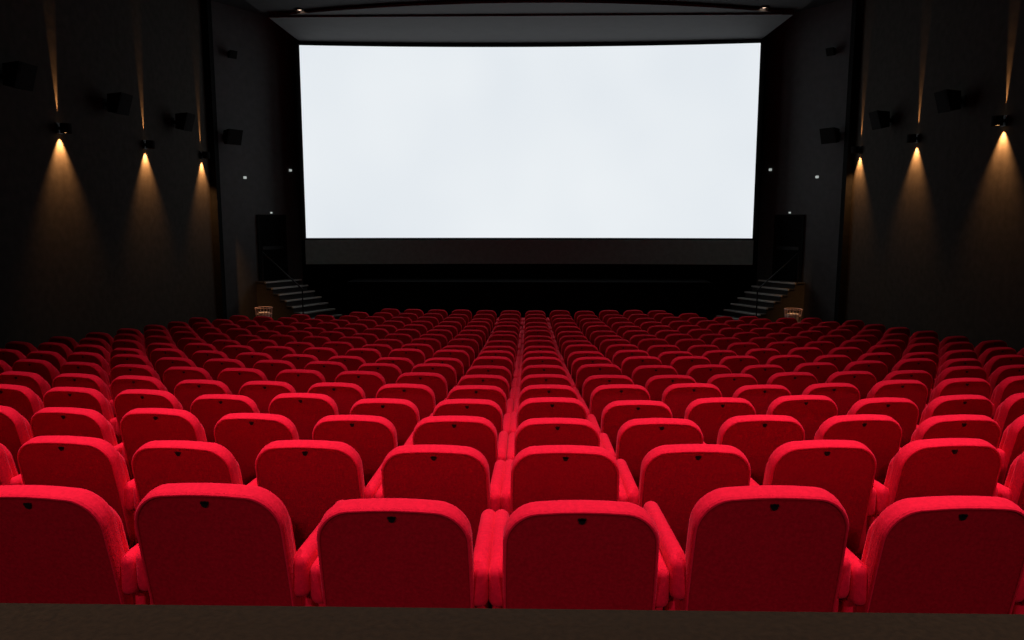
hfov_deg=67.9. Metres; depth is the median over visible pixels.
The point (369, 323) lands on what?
seat
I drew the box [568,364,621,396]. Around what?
seat
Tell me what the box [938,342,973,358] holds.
seat
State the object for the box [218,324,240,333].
seat
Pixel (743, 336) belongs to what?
seat
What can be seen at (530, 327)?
seat
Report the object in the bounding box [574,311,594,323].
seat
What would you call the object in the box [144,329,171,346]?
seat
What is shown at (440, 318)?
seat
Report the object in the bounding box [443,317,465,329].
seat
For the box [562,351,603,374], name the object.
seat
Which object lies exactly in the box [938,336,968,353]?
seat
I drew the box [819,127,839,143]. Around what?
wall speaker
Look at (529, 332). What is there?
seat
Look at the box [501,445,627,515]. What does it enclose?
seat
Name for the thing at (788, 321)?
seat
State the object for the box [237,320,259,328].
seat
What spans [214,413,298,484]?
seat
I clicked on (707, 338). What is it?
seat
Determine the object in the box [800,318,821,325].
seat
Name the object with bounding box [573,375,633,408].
seat
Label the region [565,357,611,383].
seat
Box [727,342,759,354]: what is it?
seat
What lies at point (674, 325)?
seat
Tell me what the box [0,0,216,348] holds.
wall
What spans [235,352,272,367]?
seat
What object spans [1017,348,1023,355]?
seat
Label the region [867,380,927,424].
seat
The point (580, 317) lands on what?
seat
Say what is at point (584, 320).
seat
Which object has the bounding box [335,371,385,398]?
seat
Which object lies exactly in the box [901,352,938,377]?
seat
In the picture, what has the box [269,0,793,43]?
ceiling
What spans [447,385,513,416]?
seat
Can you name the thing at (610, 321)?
seat
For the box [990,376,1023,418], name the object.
seat
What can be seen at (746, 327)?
seat
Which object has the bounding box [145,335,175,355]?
seat
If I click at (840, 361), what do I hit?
seat
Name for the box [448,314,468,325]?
seat
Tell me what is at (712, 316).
floor
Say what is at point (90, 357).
seat
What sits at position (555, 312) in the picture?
seat
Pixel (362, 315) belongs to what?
seat
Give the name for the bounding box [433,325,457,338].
seat
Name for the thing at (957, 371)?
seat
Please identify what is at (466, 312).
seat
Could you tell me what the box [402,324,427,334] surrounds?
seat
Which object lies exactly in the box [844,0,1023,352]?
wall
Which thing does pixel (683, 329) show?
seat
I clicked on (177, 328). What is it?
seat
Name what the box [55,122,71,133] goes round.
wall sconce
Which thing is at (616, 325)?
seat
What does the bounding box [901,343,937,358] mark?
seat
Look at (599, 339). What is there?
seat
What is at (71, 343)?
seat
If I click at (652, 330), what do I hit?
seat
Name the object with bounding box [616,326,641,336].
seat
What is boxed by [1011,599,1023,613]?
seat
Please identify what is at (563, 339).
seat
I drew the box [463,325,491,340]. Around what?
seat
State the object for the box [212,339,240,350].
seat
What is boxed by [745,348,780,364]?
seat
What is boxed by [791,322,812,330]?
seat
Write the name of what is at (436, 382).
seat
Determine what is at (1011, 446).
seat
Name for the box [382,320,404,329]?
seat
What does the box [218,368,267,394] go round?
seat
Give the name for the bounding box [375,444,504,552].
seat
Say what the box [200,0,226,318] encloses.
trim
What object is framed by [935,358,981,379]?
seat
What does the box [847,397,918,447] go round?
seat
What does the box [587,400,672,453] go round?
seat
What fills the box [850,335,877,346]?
seat
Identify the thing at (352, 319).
seat
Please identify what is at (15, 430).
seat
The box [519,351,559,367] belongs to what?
seat
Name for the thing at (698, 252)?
skirt
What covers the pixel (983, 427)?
seat
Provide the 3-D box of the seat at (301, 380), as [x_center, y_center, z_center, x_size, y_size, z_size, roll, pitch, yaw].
[-1.963,0.910,7.476,0.578,0.972,0.643,1,8,7]
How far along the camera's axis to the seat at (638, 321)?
16.06 m
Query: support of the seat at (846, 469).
on the floor
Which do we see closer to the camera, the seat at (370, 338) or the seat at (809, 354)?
the seat at (809, 354)
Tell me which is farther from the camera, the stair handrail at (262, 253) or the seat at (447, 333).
the stair handrail at (262, 253)
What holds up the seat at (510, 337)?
on the floor
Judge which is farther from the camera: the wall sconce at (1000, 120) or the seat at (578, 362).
the wall sconce at (1000, 120)
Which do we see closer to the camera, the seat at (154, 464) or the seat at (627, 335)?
the seat at (154, 464)
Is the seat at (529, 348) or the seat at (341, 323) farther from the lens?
the seat at (341, 323)
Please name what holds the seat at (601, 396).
on the floor
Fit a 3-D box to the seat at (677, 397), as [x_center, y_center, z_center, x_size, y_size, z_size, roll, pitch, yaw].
[1.441,0.952,6.432,0.578,0.971,0.643,0,8,-2]
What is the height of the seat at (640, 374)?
0.958 m
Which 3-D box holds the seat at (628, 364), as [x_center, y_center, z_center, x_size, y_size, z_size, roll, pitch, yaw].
[1.497,0.865,9.151,0.578,0.973,0.643,0,8,-2]
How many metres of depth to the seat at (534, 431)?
4.26 m
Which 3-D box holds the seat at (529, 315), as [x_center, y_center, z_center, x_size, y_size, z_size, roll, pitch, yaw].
[0.532,0.309,17.227,0.578,0.967,0.643,0,8,1]
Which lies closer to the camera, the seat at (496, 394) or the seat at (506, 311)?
the seat at (496, 394)
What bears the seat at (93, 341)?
on the floor
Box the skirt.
[305,240,753,264]
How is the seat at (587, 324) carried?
on the floor
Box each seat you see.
[0,349,26,366]
[0,360,12,373]
[0,371,50,401]
[0,384,43,423]
[0,405,32,474]
[0,443,22,484]
[0,485,149,604]
[5,341,37,356]
[12,359,59,388]
[17,435,137,549]
[26,351,66,371]
[30,407,130,480]
[38,342,72,360]
[43,387,121,443]
[48,336,78,352]
[52,373,115,417]
[60,362,112,398]
[67,352,111,384]
[74,344,110,369]
[79,338,111,353]
[85,332,113,347]
[110,348,147,358]
[110,354,153,369]
[110,364,160,380]
[110,375,167,415]
[112,339,147,356]
[114,334,146,350]
[114,389,182,441]
[117,328,145,348]
[120,408,214,479]
[131,440,256,509]
[134,483,343,605]
[144,325,169,333]
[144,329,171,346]
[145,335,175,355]
[147,343,177,361]
[150,348,187,369]
[155,357,196,384]
[163,366,212,394]
[167,321,190,332]
[170,326,194,339]
[173,331,199,347]
[174,379,231,411]
[177,338,205,350]
[183,343,217,359]
[189,317,209,327]
[190,394,259,442]
[191,350,228,367]
[192,322,213,332]
[197,327,221,338]
[203,333,230,343]
[203,358,245,380]
[212,319,233,327]
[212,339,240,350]
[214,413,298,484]
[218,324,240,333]
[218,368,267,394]
[221,345,254,358]
[226,328,251,339]
[229,315,249,323]
[235,334,261,345]
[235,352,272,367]
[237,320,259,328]
[239,381,295,413]
[245,325,267,334]
[247,339,277,352]
[253,316,273,325]
[253,360,295,380]
[255,440,382,551]
[256,330,280,338]
[261,346,295,359]
[262,320,283,330]
[268,335,296,345]
[268,393,338,439]
[273,325,296,334]
[275,369,325,392]
[277,317,297,324]
[281,354,318,368]
[284,342,314,353]
[286,330,312,341]
[289,322,311,329]
[291,314,310,321]
[302,336,330,346]
[302,347,337,360]
[303,319,322,326]
[303,327,325,335]
[304,361,347,381]
[307,382,365,414]
[310,498,494,607]
[312,415,412,486]
[314,315,334,321]
[316,322,339,330]
[318,331,345,340]
[322,341,353,355]
[328,356,365,370]
[329,319,349,326]
[333,327,357,336]
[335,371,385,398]
[338,336,366,347]
[339,315,359,322]
[345,323,367,332]
[345,348,381,362]
[349,312,368,318]
[350,398,432,446]
[352,333,378,343]
[355,319,377,327]
[357,363,401,383]
[362,344,392,356]
[363,328,388,338]
[365,316,385,324]
[373,312,392,320]
[374,325,396,333]
[374,339,403,348]
[375,357,414,373]
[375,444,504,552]
[376,383,446,419]
[381,308,399,316]
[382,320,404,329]
[384,333,412,344]
[388,348,425,364]
[391,317,411,324]
[395,329,420,338]
[396,372,456,404]
[397,313,417,321]
[401,343,433,359]
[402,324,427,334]
[404,309,423,317]
[410,338,441,352]
[411,321,432,330]
[411,363,463,392]
[413,415,507,482]
[416,317,438,327]
[419,334,447,348]
[422,313,442,322]
[423,358,463,383]
[426,329,452,341]
[428,309,447,319]
[432,349,471,375]
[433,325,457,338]
[433,399,509,437]
[438,321,461,333]
[442,345,474,366]
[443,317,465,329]
[447,338,483,358]
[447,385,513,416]
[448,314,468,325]
[452,310,471,321]
[454,334,486,352]
[457,374,514,399]
[459,330,487,346]
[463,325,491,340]
[465,365,516,388]
[467,321,493,335]
[471,318,495,331]
[472,356,518,379]
[473,314,497,327]
[476,310,498,322]
[478,350,518,370]
[482,346,519,361]
[485,340,519,355]
[488,334,520,349]
[489,500,668,609]
[492,331,520,343]
[493,325,521,339]
[496,321,522,333]
[497,318,522,329]
[499,314,522,326]
[501,310,522,320]
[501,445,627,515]
[506,418,602,459]
[510,397,587,432]
[513,384,579,412]
[515,374,571,398]
[516,365,566,386]
[518,357,562,376]
[519,346,556,361]
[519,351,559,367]
[520,340,554,355]
[521,330,553,344]
[521,335,552,348]
[522,318,549,329]
[522,322,548,334]
[522,326,551,338]
[523,310,546,321]
[523,314,546,325]
[547,310,569,323]
[548,315,571,325]
[549,318,574,330]
[550,322,577,335]
[552,326,580,341]
[553,331,583,346]
[555,335,587,353]
[556,340,591,358]
[559,344,598,366]
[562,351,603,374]
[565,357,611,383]
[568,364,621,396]
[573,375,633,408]
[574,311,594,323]
[577,314,597,326]
[579,318,601,331]
[579,384,649,428]
[582,322,605,335]
[585,325,610,340]
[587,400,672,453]
[589,330,616,344]
[594,335,621,350]
[599,310,618,320]
[599,339,629,356]
[600,418,702,489]
[602,314,622,325]
[605,344,638,361]
[607,317,628,327]
[611,322,634,332]
[612,350,648,368]
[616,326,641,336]
[617,444,750,552]
[621,356,661,377]
[622,330,648,340]
[623,310,642,317]
[628,314,648,322]
[629,334,656,345]
[631,365,677,387]
[634,318,655,326]
[637,338,668,350]
[640,322,662,330]
[643,485,850,611]
[645,375,695,400]
[646,345,679,357]
[647,310,666,317]
[647,325,671,334]
[653,313,673,321]
[655,330,680,338]
[658,351,692,365]
[660,317,682,325]
[661,383,721,418]
[664,334,692,344]
[668,321,691,329]
[670,356,710,374]
[675,339,705,350]
[677,325,700,333]
[679,313,698,320]
[684,397,755,443]
[686,364,731,382]
[687,317,707,324]
[687,329,713,338]
[687,345,719,355]
[696,320,717,328]
[698,334,724,344]
[702,350,737,364]
[703,415,804,484]
[706,323,730,333]
[707,373,757,396]
[711,337,740,349]
[713,316,733,323]
[718,328,743,336]
[719,355,759,372]
[724,320,745,327]
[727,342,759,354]
[732,332,759,341]
[732,384,790,414]
[736,324,758,331]
[738,316,757,323]
[740,364,784,384]
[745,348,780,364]
[748,337,777,347]
[750,319,770,327]
[750,328,773,336]
[750,440,876,559]
[763,322,786,332]
[765,333,790,341]
[766,341,797,354]
[766,355,805,371]
[766,372,817,394]
[766,395,837,439]
[776,318,796,326]
[778,327,803,335]
[784,336,811,346]
[787,347,822,362]
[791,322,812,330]
[793,362,837,383]
[797,330,823,340]
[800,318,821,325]
[802,383,859,415]
[804,341,835,354]
[808,326,831,334]
[813,355,851,371]
[814,414,901,484]
[817,335,845,347]
[818,321,839,329]
[825,371,876,399]
[827,329,852,339]
[827,347,862,361]
[836,325,858,335]
[838,496,1023,613]
[839,340,870,353]
[842,320,863,330]
[843,360,887,382]
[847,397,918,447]
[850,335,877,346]
[857,329,881,341]
[857,352,895,374]
[862,324,885,336]
[866,344,900,364]
[866,438,1001,535]
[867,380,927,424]
[876,339,905,359]
[880,333,908,347]
[882,370,932,403]
[883,327,909,336]
[891,358,936,388]
[899,414,1000,449]
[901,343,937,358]
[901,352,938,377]
[907,337,938,355]
[908,331,937,343]
[916,395,993,428]
[925,378,990,406]
[930,366,986,392]
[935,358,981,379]
[937,350,977,370]
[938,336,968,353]
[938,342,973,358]
[974,340,1006,359]
[978,347,1016,367]
[983,354,1023,379]
[987,365,1023,399]
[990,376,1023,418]
[993,393,1023,447]
[996,452,1023,509]
[997,415,1023,484]
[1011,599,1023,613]
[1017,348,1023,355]
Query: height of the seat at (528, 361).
0.972 m
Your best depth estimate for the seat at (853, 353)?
10.00 m
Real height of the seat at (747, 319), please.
0.948 m
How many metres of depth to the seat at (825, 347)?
10.90 m
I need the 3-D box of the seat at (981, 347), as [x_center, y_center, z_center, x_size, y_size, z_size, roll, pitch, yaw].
[6.587,0.724,10.849,0.578,0.962,0.643,-2,8,-16]
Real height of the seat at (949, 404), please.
0.948 m
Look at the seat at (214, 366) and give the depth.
8.21 m
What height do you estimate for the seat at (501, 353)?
0.963 m
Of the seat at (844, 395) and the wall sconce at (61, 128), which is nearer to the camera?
the seat at (844, 395)
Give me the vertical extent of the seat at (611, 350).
0.970 m
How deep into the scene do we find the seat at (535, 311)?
17.78 m
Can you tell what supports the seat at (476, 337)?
on the floor
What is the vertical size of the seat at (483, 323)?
0.973 m
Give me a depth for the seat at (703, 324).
15.30 m
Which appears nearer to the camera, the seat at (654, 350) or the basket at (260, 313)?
the seat at (654, 350)
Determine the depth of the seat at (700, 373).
7.93 m
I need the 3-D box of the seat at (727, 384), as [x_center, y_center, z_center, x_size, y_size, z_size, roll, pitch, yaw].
[2.028,0.933,7.379,0.578,0.952,0.643,-1,8,-4]
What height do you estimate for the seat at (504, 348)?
0.948 m
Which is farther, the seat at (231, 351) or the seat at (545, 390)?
the seat at (231, 351)
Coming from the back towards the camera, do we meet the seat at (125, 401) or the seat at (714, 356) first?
the seat at (714, 356)
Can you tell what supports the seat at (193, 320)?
on the floor
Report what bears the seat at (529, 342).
on the floor
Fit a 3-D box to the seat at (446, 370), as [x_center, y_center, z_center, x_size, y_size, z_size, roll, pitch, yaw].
[-0.810,0.897,8.288,0.578,0.966,0.643,0,8,3]
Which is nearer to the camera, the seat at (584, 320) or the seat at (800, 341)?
the seat at (800, 341)
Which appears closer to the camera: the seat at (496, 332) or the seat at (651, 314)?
the seat at (496, 332)
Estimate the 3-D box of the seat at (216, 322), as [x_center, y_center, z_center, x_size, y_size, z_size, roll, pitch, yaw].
[-5.718,0.420,15.539,0.578,0.951,0.643,2,8,16]
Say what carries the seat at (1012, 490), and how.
on the floor
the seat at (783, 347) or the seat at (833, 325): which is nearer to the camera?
the seat at (783, 347)
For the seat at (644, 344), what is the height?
0.974 m
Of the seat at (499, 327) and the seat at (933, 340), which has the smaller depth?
the seat at (933, 340)
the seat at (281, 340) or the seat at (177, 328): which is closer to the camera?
the seat at (281, 340)
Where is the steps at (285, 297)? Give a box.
[256,279,341,320]
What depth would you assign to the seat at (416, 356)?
9.79 m
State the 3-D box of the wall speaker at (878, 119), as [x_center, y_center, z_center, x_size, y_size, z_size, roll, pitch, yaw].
[9.166,-4.942,18.813,0.497,0.420,0.480,0,8,1]
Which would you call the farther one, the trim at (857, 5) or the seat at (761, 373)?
the trim at (857, 5)
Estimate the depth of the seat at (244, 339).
12.03 m
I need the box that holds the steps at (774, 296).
[716,279,804,321]
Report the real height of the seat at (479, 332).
0.964 m
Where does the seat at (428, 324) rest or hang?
on the floor
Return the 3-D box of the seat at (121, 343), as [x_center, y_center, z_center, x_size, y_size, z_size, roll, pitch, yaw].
[-5.259,0.719,10.841,0.578,0.973,0.643,2,8,17]
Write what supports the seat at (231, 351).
on the floor
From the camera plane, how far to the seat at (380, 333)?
13.53 m
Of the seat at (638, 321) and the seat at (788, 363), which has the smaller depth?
the seat at (788, 363)
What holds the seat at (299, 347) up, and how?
on the floor
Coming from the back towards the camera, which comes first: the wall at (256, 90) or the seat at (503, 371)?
the wall at (256, 90)
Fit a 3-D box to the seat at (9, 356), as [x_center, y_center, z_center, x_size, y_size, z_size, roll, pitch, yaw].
[-5.854,0.777,9.230,0.578,0.952,0.643,2,8,16]
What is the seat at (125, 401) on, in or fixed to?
on the floor
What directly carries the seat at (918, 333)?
on the floor
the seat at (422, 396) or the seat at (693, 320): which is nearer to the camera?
the seat at (422, 396)
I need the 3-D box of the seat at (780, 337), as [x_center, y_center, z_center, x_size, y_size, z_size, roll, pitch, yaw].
[4.420,0.646,13.041,0.578,0.948,0.643,-1,8,-9]
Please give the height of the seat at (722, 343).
0.972 m
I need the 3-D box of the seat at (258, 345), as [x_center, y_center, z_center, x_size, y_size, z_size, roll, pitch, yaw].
[-3.581,0.725,11.367,0.578,0.972,0.643,1,8,11]
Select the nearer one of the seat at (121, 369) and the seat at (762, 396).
the seat at (762, 396)
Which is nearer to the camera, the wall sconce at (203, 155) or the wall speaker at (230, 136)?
the wall sconce at (203, 155)
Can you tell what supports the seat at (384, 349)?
on the floor
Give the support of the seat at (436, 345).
on the floor
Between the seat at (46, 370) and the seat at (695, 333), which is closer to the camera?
the seat at (46, 370)
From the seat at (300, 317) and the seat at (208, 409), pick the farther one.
the seat at (300, 317)
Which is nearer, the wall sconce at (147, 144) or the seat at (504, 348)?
the seat at (504, 348)
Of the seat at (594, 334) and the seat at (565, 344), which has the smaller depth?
the seat at (565, 344)
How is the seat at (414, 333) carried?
on the floor
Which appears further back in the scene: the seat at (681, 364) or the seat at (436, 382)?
the seat at (681, 364)
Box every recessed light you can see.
[295,8,304,11]
[759,5,768,9]
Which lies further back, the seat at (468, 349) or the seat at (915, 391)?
the seat at (468, 349)
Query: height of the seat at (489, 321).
0.950 m
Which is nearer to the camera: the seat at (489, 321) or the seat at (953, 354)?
the seat at (953, 354)
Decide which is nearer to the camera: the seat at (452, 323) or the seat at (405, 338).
the seat at (405, 338)
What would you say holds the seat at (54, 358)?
on the floor
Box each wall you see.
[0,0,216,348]
[211,1,302,319]
[294,35,766,313]
[756,0,851,321]
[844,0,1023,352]
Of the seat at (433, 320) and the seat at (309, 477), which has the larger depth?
the seat at (433, 320)
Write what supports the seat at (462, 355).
on the floor
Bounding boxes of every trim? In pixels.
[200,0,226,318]
[834,0,862,325]
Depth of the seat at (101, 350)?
9.61 m
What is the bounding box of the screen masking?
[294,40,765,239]
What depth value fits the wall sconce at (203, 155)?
20.79 m
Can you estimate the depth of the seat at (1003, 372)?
7.37 m
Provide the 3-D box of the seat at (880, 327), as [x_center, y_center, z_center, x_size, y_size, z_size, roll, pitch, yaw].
[6.666,0.514,14.449,0.578,0.951,0.643,-2,8,-16]
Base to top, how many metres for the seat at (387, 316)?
0.963 m
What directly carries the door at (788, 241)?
in the wall at (806, 88)
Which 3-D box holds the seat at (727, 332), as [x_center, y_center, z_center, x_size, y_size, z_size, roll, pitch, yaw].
[3.872,0.583,13.860,0.578,0.973,0.643,-1,8,-8]
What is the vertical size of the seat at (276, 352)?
0.967 m
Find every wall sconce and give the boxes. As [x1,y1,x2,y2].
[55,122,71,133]
[142,140,154,148]
[199,151,209,158]
[851,146,861,153]
[906,134,919,142]
[991,115,1007,126]
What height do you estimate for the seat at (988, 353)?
0.966 m
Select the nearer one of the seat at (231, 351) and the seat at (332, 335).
the seat at (231, 351)
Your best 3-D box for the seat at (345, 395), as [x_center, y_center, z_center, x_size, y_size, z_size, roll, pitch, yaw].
[-1.417,0.948,6.521,0.578,0.956,0.643,1,8,5]
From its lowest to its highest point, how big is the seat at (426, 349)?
0.964 m
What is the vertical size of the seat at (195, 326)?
0.960 m
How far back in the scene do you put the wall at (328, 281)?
24.60 m
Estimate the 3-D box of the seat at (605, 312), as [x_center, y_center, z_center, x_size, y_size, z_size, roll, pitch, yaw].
[2.269,0.212,18.154,0.578,0.971,0.643,0,8,-3]
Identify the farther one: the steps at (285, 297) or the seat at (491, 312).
the steps at (285, 297)
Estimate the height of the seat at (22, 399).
0.962 m
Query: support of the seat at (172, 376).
on the floor
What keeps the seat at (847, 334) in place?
on the floor
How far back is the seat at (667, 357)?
9.73 m
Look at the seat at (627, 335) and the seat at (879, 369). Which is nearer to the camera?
the seat at (879, 369)
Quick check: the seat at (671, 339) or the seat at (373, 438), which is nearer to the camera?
the seat at (373, 438)
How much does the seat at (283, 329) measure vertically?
0.967 m
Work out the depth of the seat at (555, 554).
2.36 m
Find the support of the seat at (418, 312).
on the floor
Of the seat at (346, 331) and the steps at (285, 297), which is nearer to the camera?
the seat at (346, 331)
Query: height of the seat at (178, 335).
0.964 m
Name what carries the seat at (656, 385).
on the floor
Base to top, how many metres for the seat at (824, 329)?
0.957 m
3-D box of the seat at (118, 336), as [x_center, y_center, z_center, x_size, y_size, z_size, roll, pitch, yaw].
[-5.787,0.654,11.908,0.578,0.967,0.643,3,8,18]
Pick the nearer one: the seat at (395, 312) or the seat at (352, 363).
the seat at (352, 363)
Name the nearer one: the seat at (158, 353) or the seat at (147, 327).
the seat at (158, 353)
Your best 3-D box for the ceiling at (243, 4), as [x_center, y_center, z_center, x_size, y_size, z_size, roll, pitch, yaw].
[0.236,-7.484,9.983,18.400,0.150,28.200,0,8,1]
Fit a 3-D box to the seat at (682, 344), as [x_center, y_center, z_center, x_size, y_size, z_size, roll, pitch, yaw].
[2.700,0.726,11.921,0.578,0.963,0.643,-1,8,-5]
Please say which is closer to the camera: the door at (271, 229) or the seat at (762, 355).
the seat at (762, 355)
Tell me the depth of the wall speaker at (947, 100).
15.59 m
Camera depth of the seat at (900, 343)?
11.13 m
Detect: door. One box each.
[256,215,287,280]
[772,215,804,281]
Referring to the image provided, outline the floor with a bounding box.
[132,313,798,546]
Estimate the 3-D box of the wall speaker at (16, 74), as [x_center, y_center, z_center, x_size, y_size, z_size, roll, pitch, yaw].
[-8.459,-4.147,12.947,0.497,0.420,0.480,0,8,1]
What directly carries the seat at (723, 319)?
on the floor
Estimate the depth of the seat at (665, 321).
16.12 m
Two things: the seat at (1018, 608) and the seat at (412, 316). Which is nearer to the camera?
the seat at (1018, 608)
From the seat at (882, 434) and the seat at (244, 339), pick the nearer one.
the seat at (882, 434)
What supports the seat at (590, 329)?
on the floor
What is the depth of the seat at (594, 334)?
13.29 m
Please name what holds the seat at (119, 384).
on the floor
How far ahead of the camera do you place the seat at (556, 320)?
15.96 m
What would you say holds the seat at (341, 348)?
on the floor
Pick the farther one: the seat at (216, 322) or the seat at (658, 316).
the seat at (658, 316)
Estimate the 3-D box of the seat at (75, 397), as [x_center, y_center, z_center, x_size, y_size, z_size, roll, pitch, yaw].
[-3.135,0.930,5.836,0.578,0.966,0.643,1,8,9]
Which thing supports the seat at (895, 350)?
on the floor
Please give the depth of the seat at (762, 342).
11.70 m
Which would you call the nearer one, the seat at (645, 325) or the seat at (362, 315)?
the seat at (645, 325)
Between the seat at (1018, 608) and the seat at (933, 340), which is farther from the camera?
the seat at (933, 340)
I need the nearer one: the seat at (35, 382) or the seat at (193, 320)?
the seat at (35, 382)
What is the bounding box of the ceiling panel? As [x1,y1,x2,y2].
[246,0,812,11]
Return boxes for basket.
[255,306,272,317]
[784,308,802,322]
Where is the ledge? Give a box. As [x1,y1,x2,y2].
[0,603,1023,639]
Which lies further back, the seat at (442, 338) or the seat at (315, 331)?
the seat at (315, 331)
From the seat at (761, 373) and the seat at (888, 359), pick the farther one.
the seat at (888, 359)
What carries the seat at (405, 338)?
on the floor
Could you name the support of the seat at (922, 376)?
on the floor
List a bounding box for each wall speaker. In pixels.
[0,61,37,90]
[102,92,132,115]
[171,112,195,131]
[223,129,242,144]
[227,50,237,58]
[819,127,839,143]
[826,47,835,55]
[869,110,893,129]
[934,89,965,112]
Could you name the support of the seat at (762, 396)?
on the floor
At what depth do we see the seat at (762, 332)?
13.61 m
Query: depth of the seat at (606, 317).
16.90 m
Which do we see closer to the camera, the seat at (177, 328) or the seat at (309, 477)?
the seat at (309, 477)
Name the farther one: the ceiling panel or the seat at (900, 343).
the ceiling panel
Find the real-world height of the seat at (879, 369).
0.964 m
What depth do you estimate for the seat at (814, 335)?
12.80 m
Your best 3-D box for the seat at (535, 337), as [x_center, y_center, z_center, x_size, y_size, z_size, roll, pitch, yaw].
[0.439,0.688,12.726,0.578,0.952,0.643,0,8,2]
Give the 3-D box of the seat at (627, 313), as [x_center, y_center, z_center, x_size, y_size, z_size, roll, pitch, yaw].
[2.833,0.207,18.216,0.578,0.966,0.643,-1,8,-5]
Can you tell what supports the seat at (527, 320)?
on the floor
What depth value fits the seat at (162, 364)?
8.30 m
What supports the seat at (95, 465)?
on the floor
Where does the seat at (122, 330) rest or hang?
on the floor
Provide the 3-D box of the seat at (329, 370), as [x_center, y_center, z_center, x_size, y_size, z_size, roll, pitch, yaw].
[-1.942,0.882,8.375,0.578,0.973,0.643,1,8,7]
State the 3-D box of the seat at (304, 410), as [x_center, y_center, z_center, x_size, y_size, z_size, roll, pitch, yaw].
[-1.439,0.955,5.620,0.578,0.974,0.643,1,8,4]
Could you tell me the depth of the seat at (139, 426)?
4.41 m
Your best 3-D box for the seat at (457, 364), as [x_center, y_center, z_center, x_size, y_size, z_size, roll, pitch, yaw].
[-0.784,0.873,9.175,0.578,0.951,0.643,1,8,4]
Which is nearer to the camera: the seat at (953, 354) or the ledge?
the ledge
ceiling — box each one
[211,0,838,15]
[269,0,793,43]
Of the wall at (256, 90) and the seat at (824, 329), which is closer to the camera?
the seat at (824, 329)
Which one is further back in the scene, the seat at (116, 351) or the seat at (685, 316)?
the seat at (685, 316)
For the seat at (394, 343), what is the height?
0.950 m
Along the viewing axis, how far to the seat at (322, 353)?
9.90 m
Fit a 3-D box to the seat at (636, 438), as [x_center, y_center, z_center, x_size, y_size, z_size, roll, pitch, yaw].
[0.835,0.990,4.595,0.578,0.959,0.643,0,8,0]
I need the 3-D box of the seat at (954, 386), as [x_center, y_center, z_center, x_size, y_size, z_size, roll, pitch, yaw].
[3.717,0.925,6.639,0.578,0.969,0.643,-1,8,-8]
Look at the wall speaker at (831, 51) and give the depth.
21.35 m
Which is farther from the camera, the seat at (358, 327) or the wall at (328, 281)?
the wall at (328, 281)
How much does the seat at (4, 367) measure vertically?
0.950 m
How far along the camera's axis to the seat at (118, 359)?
8.43 m
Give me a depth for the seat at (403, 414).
5.22 m
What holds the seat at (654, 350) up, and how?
on the floor
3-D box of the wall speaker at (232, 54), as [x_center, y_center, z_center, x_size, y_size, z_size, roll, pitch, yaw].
[-8.040,-7.600,21.783,0.246,0.210,0.240,5,9,32]
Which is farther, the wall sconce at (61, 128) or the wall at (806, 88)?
the wall at (806, 88)
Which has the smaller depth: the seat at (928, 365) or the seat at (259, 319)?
the seat at (928, 365)
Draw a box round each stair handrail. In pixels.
[261,252,303,313]
[756,252,799,316]
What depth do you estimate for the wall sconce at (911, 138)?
17.52 m
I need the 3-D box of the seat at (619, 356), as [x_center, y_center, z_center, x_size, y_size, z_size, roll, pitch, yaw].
[1.517,0.826,10.054,0.578,0.972,0.643,0,8,-2]
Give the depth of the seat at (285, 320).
15.77 m
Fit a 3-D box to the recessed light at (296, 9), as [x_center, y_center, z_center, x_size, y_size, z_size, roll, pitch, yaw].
[-5.616,-8.200,20.107,0.257,0.050,0.257,0,8,1]
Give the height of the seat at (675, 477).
0.966 m
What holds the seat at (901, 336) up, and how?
on the floor
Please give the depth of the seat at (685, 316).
17.11 m
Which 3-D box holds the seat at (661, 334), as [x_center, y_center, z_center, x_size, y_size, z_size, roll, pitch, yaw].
[2.736,0.611,13.731,0.578,0.952,0.643,-1,8,-5]
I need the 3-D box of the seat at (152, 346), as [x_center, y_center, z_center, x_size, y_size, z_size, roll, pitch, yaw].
[-4.708,0.749,10.699,0.578,0.952,0.643,2,8,15]
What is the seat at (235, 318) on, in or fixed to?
on the floor
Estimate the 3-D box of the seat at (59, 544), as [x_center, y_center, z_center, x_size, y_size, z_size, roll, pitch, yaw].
[-1.496,0.979,2.756,0.578,0.978,0.643,1,8,5]
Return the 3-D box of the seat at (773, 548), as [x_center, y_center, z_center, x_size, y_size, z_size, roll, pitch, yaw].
[0.788,0.974,2.660,0.578,1.013,0.643,0,8,-1]
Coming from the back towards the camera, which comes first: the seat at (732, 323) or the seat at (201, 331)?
the seat at (732, 323)
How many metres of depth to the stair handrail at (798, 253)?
22.27 m
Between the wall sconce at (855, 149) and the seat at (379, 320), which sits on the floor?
the seat at (379, 320)
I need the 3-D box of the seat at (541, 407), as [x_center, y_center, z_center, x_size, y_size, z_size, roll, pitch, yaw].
[0.273,0.972,5.529,0.578,0.966,0.643,0,8,0]
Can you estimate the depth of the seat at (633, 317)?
16.95 m
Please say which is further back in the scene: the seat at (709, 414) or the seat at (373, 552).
the seat at (709, 414)
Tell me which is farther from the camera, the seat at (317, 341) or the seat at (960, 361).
the seat at (317, 341)
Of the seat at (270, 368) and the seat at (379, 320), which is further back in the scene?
the seat at (379, 320)
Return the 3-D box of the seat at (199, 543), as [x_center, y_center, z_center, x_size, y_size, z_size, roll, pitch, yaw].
[-0.925,0.972,2.705,0.578,1.004,0.643,1,8,4]
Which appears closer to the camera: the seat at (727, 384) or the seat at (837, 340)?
the seat at (727, 384)
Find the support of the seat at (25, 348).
on the floor
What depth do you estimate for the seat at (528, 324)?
15.08 m
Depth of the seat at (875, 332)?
13.06 m
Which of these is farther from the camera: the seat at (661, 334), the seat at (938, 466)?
the seat at (661, 334)
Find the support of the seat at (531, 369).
on the floor
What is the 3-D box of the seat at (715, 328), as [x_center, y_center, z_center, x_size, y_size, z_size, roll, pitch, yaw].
[3.888,0.513,14.767,0.578,0.973,0.643,-1,8,-9]

